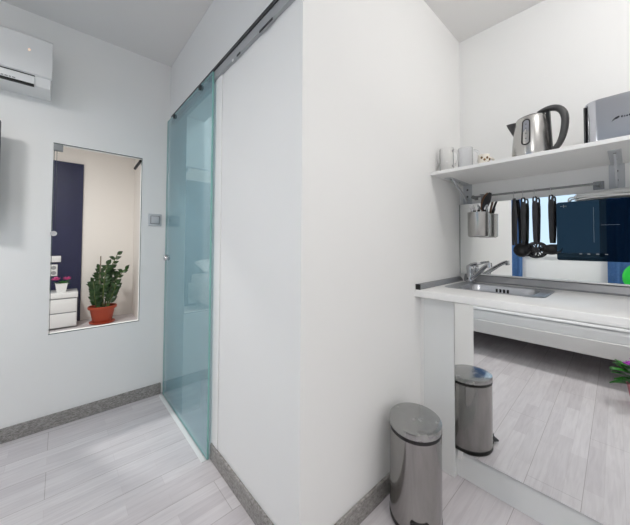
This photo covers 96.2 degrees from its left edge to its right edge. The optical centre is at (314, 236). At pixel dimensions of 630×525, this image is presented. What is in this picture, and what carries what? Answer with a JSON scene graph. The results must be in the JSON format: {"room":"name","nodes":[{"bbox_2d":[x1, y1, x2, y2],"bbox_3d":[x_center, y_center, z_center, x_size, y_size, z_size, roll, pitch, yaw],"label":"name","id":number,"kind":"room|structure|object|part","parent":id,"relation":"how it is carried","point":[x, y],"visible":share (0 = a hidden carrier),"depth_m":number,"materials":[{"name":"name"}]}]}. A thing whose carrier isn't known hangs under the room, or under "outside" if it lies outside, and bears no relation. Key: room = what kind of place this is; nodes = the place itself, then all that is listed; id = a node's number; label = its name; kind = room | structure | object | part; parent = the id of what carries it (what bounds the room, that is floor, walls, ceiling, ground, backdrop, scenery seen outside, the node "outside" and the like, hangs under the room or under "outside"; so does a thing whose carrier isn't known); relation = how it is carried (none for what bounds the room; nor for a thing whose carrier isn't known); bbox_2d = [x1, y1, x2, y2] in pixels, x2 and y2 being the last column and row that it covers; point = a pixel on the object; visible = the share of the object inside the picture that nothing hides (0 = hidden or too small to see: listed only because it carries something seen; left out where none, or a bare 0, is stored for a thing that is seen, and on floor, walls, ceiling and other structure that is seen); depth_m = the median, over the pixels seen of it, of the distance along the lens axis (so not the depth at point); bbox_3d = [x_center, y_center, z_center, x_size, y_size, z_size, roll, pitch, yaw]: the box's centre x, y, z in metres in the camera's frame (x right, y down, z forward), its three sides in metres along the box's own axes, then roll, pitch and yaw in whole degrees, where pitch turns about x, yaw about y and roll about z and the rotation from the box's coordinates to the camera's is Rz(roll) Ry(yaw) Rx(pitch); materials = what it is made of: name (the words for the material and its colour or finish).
{"room":"studio apartment","nodes":[
{"label":"studio apartment","id":0,"kind":"room"},
{"bbox_2d":[53,146,134,319],"bbox_3d":[-4.278,-0.063,3.484,3.700,2.530,0.100,2,-2,-42],"label":"wall","id":1,"kind":"structure","parent":0,"point":[108,185],"depth_m":4.37,"materials":[{"name":"paint"}]},
{"bbox_2d":[50,160,83,320],"bbox_3d":[-4.410,0.051,3.279,2.635,2.290,0.025,2,-2,-42],"label":"wall panel","id":2,"kind":"object","parent":1,"relation":"attached to","point":[68,187],"visible":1,"depth_m":4.06,"materials":[{"name":"blue paint"}]},
{"bbox_2d":[50,264,57,275],"bbox_3d":[-3.642,0.469,3.937,0.080,0.160,0.012,2,-2,-42],"label":"wall socket","id":3,"kind":"object","parent":2,"relation":"attached to","point":[53,268],"visible":0.87,"depth_m":3.93,"materials":[{"name":"white plastic"}]},
{"bbox_2d":[50,256,60,261],"bbox_3d":[-3.620,0.312,3.945,0.110,0.086,0.034,2,-2,-42],"label":"wall box","id":4,"kind":"object","parent":2,"relation":"attached to","point":[54,258],"visible":0.73,"depth_m":3.94,"materials":[{"name":"white plastic"}]},
{"bbox_2d":[0,0,211,428],"bbox_3d":[-1.881,-0.096,1.579,4.713,2.530,0.060,2,-2,-42],"label":"wall","id":5,"kind":"structure","parent":0,"point":[106,97],"depth_m":1.83,"materials":[{"name":"paint"}]},
{"bbox_2d":[0,25,52,101],"bbox_3d":[-1.891,-0.994,1.426,0.832,0.288,0.183,2,-2,-42],"label":"air conditioner","id":6,"kind":"object","parent":5,"relation":"attached to","point":[26,60],"visible":1,"depth_m":1.57,"materials":[{"name":"white plastic"}]},
{"bbox_2d":[0,382,160,443],"bbox_3d":[-2.170,1.119,1.246,2.687,0.082,0.013,2,-2,-42],"label":"baseboard","id":7,"kind":"structure","parent":5,"relation":"attached to","point":[13,432],"depth_m":1.81,"materials":[{"name":"grey stone"}]},
{"bbox_2d":[48,143,142,334],"bbox_3d":[-1.508,0.013,1.962,0.489,1.197,0.150,2,-2,-45],"label":"window","id":8,"kind":"structure","parent":5,"relation":"in","point":[58,147],"depth_m":1.79,"materials":[{"name":"clear glass"}]},
{"bbox_3d":[-1.634,-0.020,1.767,0.032,0.032,0.048,2,-2,-42],"label":"knob","id":9,"kind":"part","parent":8,"relation":"part of","materials":[{"name":"silver metal"}]},
{"bbox_2d":[148,214,161,225],"bbox_3d":[-1.207,-0.126,2.133,0.090,0.090,0.018,2,-2,-42],"label":"light switch","id":10,"kind":"object","parent":5,"relation":"attached to","point":[153,219],"visible":1,"depth_m":2.13,"materials":[{"name":"grey plastic"}]},
{"bbox_2d":[132,159,140,318],"bbox_3d":[-1.938,-0.048,3.545,0.100,2.530,2.940,2,-2,-42],"label":"wall","id":11,"kind":"structure","parent":0,"point":[138,170],"depth_m":4.42,"materials":[{"name":"paint"}]},
{"bbox_2d":[165,0,326,524],"bbox_3d":[-0.550,-0.086,1.634,0.120,2.530,1.638,2,-2,-42],"label":"wall","id":12,"kind":"structure","parent":0,"point":[272,330],"depth_m":1.17,"materials":[{"name":"paint"}]},
{"bbox_2d":[159,395,204,462],"bbox_3d":[-0.869,1.179,1.792,0.021,0.004,0.860,2,-2,-42],"label":"trim","id":13,"kind":"structure","parent":12,"relation":"attached to","point":[197,452],"depth_m":1.71,"materials":[{"name":"white plastic"}]},
{"bbox_2d":[211,74,222,448],"bbox_3d":[-0.519,0.116,1.499,0.006,1.951,0.075,2,-2,-42],"label":"trim","id":14,"kind":"structure","parent":12,"relation":"attached to","point":[219,82],"depth_m":1.49,"materials":[{"name":"paint"}]},
{"bbox_2d":[162,0,294,459],"bbox_3d":[-0.605,0.126,1.562,0.048,2.091,1.590,2,-2,-42],"label":"door","id":15,"kind":"structure","parent":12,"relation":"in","point":[165,257],"depth_m":1.50,"materials":[{"name":"teal glass"}]},
{"bbox_3d":[-1.110,0.157,2.113,0.036,0.048,0.048,2,-2,-42],"label":"knob","id":16,"kind":"part","parent":15,"relation":"part of","materials":[{"name":"silver metal"}]},
{"bbox_3d":[-0.568,-0.884,1.573,0.021,0.070,1.528,2,-2,-42],"label":"sliding door rail","id":17,"kind":"part","parent":15,"relation":"part of","materials":[{"name":"silver metal"}]},
{"bbox_2d":[210,443,273,524],"bbox_3d":[-0.301,1.129,1.220,0.013,0.082,0.751,2,-2,-42],"label":"baseboard","id":18,"kind":"structure","parent":12,"relation":"attached to","point":[253,509],"depth_m":1.25,"materials":[{"name":"grey stone"}]},
{"bbox_2d":[0,313,542,524],"bbox_3d":[-1.494,1.193,1.189,4.820,0.060,7.200,2,-2,-42],"label":"floor","id":19,"kind":"structure","parent":0,"point":[132,463],"depth_m":1.35,"materials":[{"name":"laminate"}]},
{"bbox_2d":[48,288,77,328],"bbox_3d":[-3.533,0.967,3.765,0.555,0.452,0.390,2,-2,-42],"label":"dresser","id":20,"kind":"object","parent":19,"relation":"on","point":[62,305],"visible":0.46,"depth_m":3.72,"materials":[{"name":"white paint"}]},
{"bbox_2d":[51,276,70,292],"bbox_3d":[-3.416,0.638,3.802,0.205,0.209,0.140,2,-2,-42],"label":"potted flowers","id":21,"kind":"object","parent":20,"relation":"on","point":[61,286],"visible":1,"depth_m":3.78,"materials":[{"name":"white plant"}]},
{"bbox_3d":[-3.413,0.683,3.804,0.130,0.120,0.114,2,-2,-42],"label":"pot","id":22,"kind":"part","parent":21,"relation":"part of","materials":[{"name":"white ceramic"}]},
{"bbox_3d":[-3.413,1.093,3.628,0.530,0.175,0.020,2,-2,-42],"label":"drawer","id":23,"kind":"part","parent":20,"relation":"part of","materials":[{"name":"white paint"}]},
{"bbox_3d":[-3.412,0.907,3.633,0.530,0.177,0.020,2,-2,-42],"label":"drawer","id":24,"kind":"part","parent":20,"relation":"part of","materials":[{"name":"white paint"}]},
{"bbox_2d":[86,251,128,324],"bbox_3d":[-2.978,0.716,4.061,0.500,1.015,0.302,2,-2,-42],"label":"potted plant","id":25,"kind":"object","parent":19,"relation":"on","point":[101,312],"visible":1,"depth_m":4.00,"materials":[{"name":"green plant"}]},
{"bbox_3d":[-3.021,1.089,4.015,0.336,0.227,0.302,2,-2,-42],"label":"pot","id":26,"kind":"part","parent":25,"relation":"part of","materials":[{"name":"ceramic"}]},
{"bbox_3d":[-2.975,0.707,3.992,0.092,0.631,0.021,0,-2,29],"label":"stem","id":27,"kind":"part","parent":25,"relation":"part of","materials":[{"name":"green plant"}]},
{"bbox_3d":[-2.918,0.754,4.117,0.256,0.544,0.056,2,-2,-42],"label":"stem","id":28,"kind":"part","parent":25,"relation":"part of","materials":[{"name":"green plant"}]},
{"bbox_2d":[389,402,442,524],"bbox_3d":[0.422,0.970,1.187,0.211,0.408,0.299,0,-1,11],"label":"pedal bin","id":29,"kind":"object","parent":19,"relation":"on","point":[415,429],"visible":1,"depth_m":1.11,"materials":[{"name":"silver metal"}]},
{"bbox_3d":[0.426,0.780,1.203,0.211,0.029,0.236,0,-1,11],"label":"lid","id":30,"kind":"part","parent":29,"relation":"part of","materials":[{"name":"metal"}]},
{"bbox_2d":[420,298,629,524],"bbox_3d":[1.364,0.744,1.054,0.558,0.864,1.762,2,-2,-42],"label":"base cabinet","id":31,"kind":"object","parent":19,"relation":"on","point":[533,411],"visible":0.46,"depth_m":1.16,"materials":[{"name":"white laminate"}]},
{"bbox_3d":[0.652,0.750,1.466,0.050,0.864,0.157,2,-2,-42],"label":"panel","id":32,"kind":"part","parent":31,"relation":"part of","materials":[{"name":"white paint"}]},
{"bbox_2d":[415,280,629,329],"bbox_3d":[1.345,0.292,1.045,0.617,0.038,1.762,2,-2,-42],"label":"countertop","id":33,"kind":"structure","parent":31,"relation":"on","point":[591,308],"depth_m":1.19,"materials":[{"name":"white laminate"}]},
{"bbox_2d":[466,262,492,282],"bbox_3d":[0.991,0.218,1.712,0.058,0.138,0.253,0,-1,3],"label":"faucet","id":34,"kind":"object","parent":33,"relation":"on","point":[471,275],"visible":0.93,"depth_m":1.77,"materials":[{"name":"silver metal"}]},
{"bbox_3d":[1.000,0.175,1.770,0.032,0.041,0.092,0,-1,-5],"label":"lever","id":35,"kind":"part","parent":34,"relation":"part of","materials":[{"name":"silver metal"}]},
{"bbox_3d":[0.991,0.213,1.701,0.025,0.128,0.199,0,-1,2],"label":"spout","id":36,"kind":"part","parent":34,"relation":"part of","materials":[{"name":"silver metal"}]},
{"bbox_2d":[445,282,554,297],"bbox_3d":[0.986,0.352,1.529,0.325,0.146,0.453,2,-2,-42],"label":"sink","id":37,"kind":"object","parent":33,"relation":"in","point":[483,287],"visible":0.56,"depth_m":1.57,"materials":[{"name":"metal"}]},
{"bbox_2d":[1,0,543,66],"bbox_3d":[-1.479,-1.407,1.252,4.820,0.080,7.200,2,-2,-42],"label":"ceiling","id":38,"kind":"structure","parent":0,"point":[157,30],"depth_m":1.74,"materials":[{"name":"paint"}]},
{"bbox_2d":[325,0,460,524],"bbox_3d":[0.474,-0.083,1.535,1.271,2.530,0.120,2,-2,-42],"label":"wall","id":39,"kind":"structure","parent":0,"point":[393,226],"depth_m":1.29,"materials":[{"name":"paint"}]},
{"bbox_2d":[334,472,389,524],"bbox_3d":[0.243,1.132,1.214,0.788,0.082,0.013,2,-2,-42],"label":"baseboard","id":40,"kind":"structure","parent":39,"relation":"attached to","point":[370,501],"depth_m":1.19,"materials":[{"name":"grey stone"}]},
{"bbox_2d":[416,276,462,289],"bbox_3d":[0.756,0.271,1.683,0.579,0.029,0.025,2,-2,-42],"label":"trim","id":41,"kind":"structure","parent":39,"relation":"attached to","point":[420,286],"depth_m":1.64,"materials":[{"name":"grey metal"}]},
{"bbox_2d":[459,0,629,279],"bbox_3d":[1.266,-0.075,1.680,0.100,2.530,4.000,2,-2,-42],"label":"wall","id":42,"kind":"structure","parent":0,"point":[571,54],"depth_m":1.60,"materials":[{"name":"paint"}]},
{"bbox_2d":[431,135,629,204],"bbox_3d":[1.289,-0.285,1.262,0.434,0.183,1.381,2,-2,-42],"label":"wall shelf","id":43,"kind":"object","parent":42,"relation":"attached to","point":[613,152],"visible":0.91,"depth_m":1.38,"materials":[{"name":"white laminate"}]},
{"bbox_2d":[439,147,458,170],"bbox_3d":[0.778,-0.442,1.633,0.076,0.142,0.115,1,-2,-32],"label":"glass mug","id":44,"kind":"object","parent":43,"relation":"on","point":[446,153],"visible":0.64,"depth_m":1.62,"materials":[{"name":"white"}]},
{"bbox_3d":[0.798,-0.448,1.602,0.010,0.096,0.041,1,-2,-32],"label":"handle","id":45,"kind":"part","parent":44,"relation":"part of","materials":[{"name":"clear glass"}]},
{"bbox_2d":[458,146,479,166],"bbox_3d":[0.886,-0.441,1.633,0.108,0.142,0.078,0,-2,22],"label":"glass mug","id":46,"kind":"object","parent":43,"relation":"on","point":[465,153],"visible":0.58,"depth_m":1.60,"materials":[{"name":"white"}]},
{"bbox_2d":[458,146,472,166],"bbox_3d":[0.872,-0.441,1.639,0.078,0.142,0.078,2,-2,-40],"label":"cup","id":47,"kind":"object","parent":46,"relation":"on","point":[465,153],"depth_m":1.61,"materials":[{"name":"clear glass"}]},
{"bbox_3d":[0.909,-0.448,1.595,0.010,0.096,0.041,2,-2,-40],"label":"handle","id":48,"kind":"part","parent":46,"relation":"part of","materials":[{"name":"clear glass"}]},
{"bbox_2d":[478,154,494,162],"bbox_3d":[0.958,-0.412,1.571,0.100,0.082,0.066,1,-1,-8],"label":"cup","id":49,"kind":"object","parent":43,"relation":"on","point":[482,158],"visible":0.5,"depth_m":1.55,"materials":[{"name":"beige ceramic"}]},
{"bbox_2d":[506,104,569,156],"bbox_3d":[1.077,-0.501,1.386,0.160,0.251,0.223,1,-1,-14],"label":"electric kettle","id":50,"kind":"object","parent":43,"relation":"on","point":[532,133],"visible":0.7,"depth_m":1.34,"materials":[{"name":"metal"}]},
{"bbox_3d":[1.021,-0.542,1.461,0.048,0.080,0.050,2,-2,-42],"label":"spout","id":51,"kind":"part","parent":50,"relation":"part of","materials":[{"name":"grey plastic"}]},
{"bbox_3d":[1.015,-0.504,1.361,0.016,0.128,0.037,1,-2,-37],"label":"gauge frame","id":52,"kind":"part","parent":50,"relation":"part of","materials":[{"name":"black plastic"}]},
{"bbox_3d":[1.129,-0.515,1.341,0.039,0.224,0.118,2,-2,-42],"label":"handle","id":53,"kind":"part","parent":50,"relation":"part of","materials":[{"name":"grey plastic"}]},
{"bbox_2d":[583,91,629,142],"bbox_3d":[1.332,-0.480,1.128,0.152,0.200,0.370,2,-2,-42],"label":"toaster","id":54,"kind":"object","parent":43,"relation":"on","point":[607,117],"visible":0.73,"depth_m":1.16,"materials":[{"name":"metal"}]},
{"bbox_2d":[471,181,603,199],"bbox_3d":[1.221,-0.255,1.610,0.069,0.042,0.595,2,-2,-42],"label":"utensil rail","id":55,"kind":"object","parent":42,"relation":"attached to","point":[598,185],"visible":1,"depth_m":1.49,"materials":[{"name":"metal"}]},
{"bbox_2d":[467,194,488,236],"bbox_3d":[1.004,-0.131,1.737,0.120,0.268,0.120,2,-2,-42],"label":"utensil cup","id":56,"kind":"object","parent":55,"relation":"hanging from","point":[478,222],"visible":1,"depth_m":1.69,"materials":[{"name":"metal"}]},
{"bbox_2d":[481,193,487,210],"bbox_3d":[1.024,-0.135,1.730,0.107,0.268,0.032,0,-1,3],"label":"spatula","id":57,"kind":"object","parent":56,"relation":"in","point":[484,196],"visible":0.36,"depth_m":1.72,"materials":[{"name":"black plastic"}]},
{"bbox_2d":[482,192,491,209],"bbox_3d":[1.016,-0.134,1.718,0.103,0.265,0.046,0,-2,27],"label":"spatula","id":58,"kind":"object","parent":56,"relation":"in","point":[487,199],"visible":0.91,"depth_m":1.70,"materials":[{"name":"black plastic"}]},
{"bbox_2d":[460,192,629,286],"bbox_3d":[1.568,0.003,1.250,0.023,0.459,1.760,2,-2,-42],"label":"wall mirror","id":59,"kind":"object","parent":42,"relation":"attached to","point":[496,249],"visible":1,"depth_m":1.63,"materials":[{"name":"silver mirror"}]},
{"bbox_2d":[556,187,629,261],"bbox_3d":[1.480,-0.058,1.303,0.055,0.353,0.554,2,-2,-42],"label":"induction hob","id":60,"kind":"object","parent":59,"relation":"attached to","point":[591,229],"visible":1,"depth_m":1.38,"materials":[{"name":"black glass"}]},
{"bbox_2d":[464,274,629,296],"bbox_3d":[1.572,0.256,1.231,0.028,0.046,1.732,2,-2,-42],"label":"trim","id":61,"kind":"structure","parent":42,"relation":"attached to","point":[536,283],"depth_m":1.52,"materials":[{"name":"grey metal"}]},
{"bbox_3d":[1.186,-0.241,1.611,0.023,0.051,0.004,2,-2,-42],"label":"hook","id":62,"kind":"object","parent":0,"visible":0},
{"bbox_2d":[513,197,530,256],"bbox_3d":[1.173,-0.056,1.601,0.069,0.341,0.080,2,-2,-42],"label":"ladle","id":63,"kind":"object","parent":62,"relation":"hanging from","point":[519,249],"visible":1,"depth_m":1.61,"materials":[{"name":"black plastic"}]},
{"bbox_2d":[513,243,530,256],"bbox_3d":[1.172,0.074,1.598,0.069,0.081,0.080,2,-2,-42],"label":"bowl","id":64,"kind":"object","parent":63,"relation":"on","point":[519,249],"depth_m":1.62,"materials":[{"name":"black plastic"}]},
{"bbox_3d":[1.186,-0.090,1.608,0.012,0.272,0.026,2,-2,-42],"label":"handle","id":65,"kind":"part","parent":63,"relation":"part of","materials":[{"name":"black plastic"}]},
{"bbox_3d":[1.269,-0.243,1.520,0.023,0.051,0.004,2,-2,-42],"label":"hook","id":66,"kind":"object","parent":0,"visible":0},
{"bbox_2d":[542,194,562,254],"bbox_3d":[1.260,-0.066,1.504,0.070,0.324,0.086,2,-2,-42],"label":"serving spoon","id":67,"kind":"object","parent":66,"relation":"hanging from","point":[551,249],"visible":0.98,"depth_m":1.51,"materials":[{"name":"black plastic"}]},
{"bbox_3d":[1.268,-0.097,1.517,0.012,0.262,0.026,2,-2,-42],"label":"handle","id":68,"kind":"part","parent":67,"relation":"part of","materials":[{"name":"black plastic"}]},
{"bbox_2d":[542,244,562,254],"bbox_3d":[1.259,0.068,1.501,0.070,0.056,0.086,2,-2,-42],"label":"bowl","id":69,"kind":"object","parent":67,"relation":"on","point":[551,249],"depth_m":1.52,"materials":[{"name":"black plastic"}]},
{"bbox_3d":[1.222,-0.242,1.572,0.023,0.051,0.004,2,-2,-42],"label":"hook","id":70,"kind":"object","parent":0,"visible":0},
{"bbox_2d":[525,196,545,257],"bbox_3d":[1.221,-0.054,1.568,0.012,0.346,0.092,2,-2,-42],"label":"skimmer","id":71,"kind":"object","parent":70,"relation":"hanging from","point":[534,203],"visible":0.97,"depth_m":1.56,"materials":[{"name":"black plastic"}]},
{"bbox_3d":[1.221,-0.096,1.569,0.012,0.262,0.026,2,-2,-42],"label":"handle","id":72,"kind":"part","parent":71,"relation":"part of","materials":[{"name":"black plastic"}]},
{"bbox_3d":[1.157,-0.240,1.643,0.023,0.051,0.004,2,-2,-42],"label":"hook","id":73,"kind":"object","parent":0,"visible":0},
{"bbox_2d":[512,198,517,244],"bbox_3d":[1.157,-0.088,1.640,0.016,0.276,0.039,0,-1,13],"label":"tongs","id":74,"kind":"object","parent":73,"relation":"hanging from","point":[514,207],"visible":1,"depth_m":1.63,"materials":[{"name":"black plastic"}]},
{"bbox_3d":[1.159,-0.086,1.647,0.014,0.273,0.026,0,-1,-3],"label":"arm","id":75,"kind":"part","parent":74,"relation":"part of","materials":[{"name":"black plastic"}]}
]}

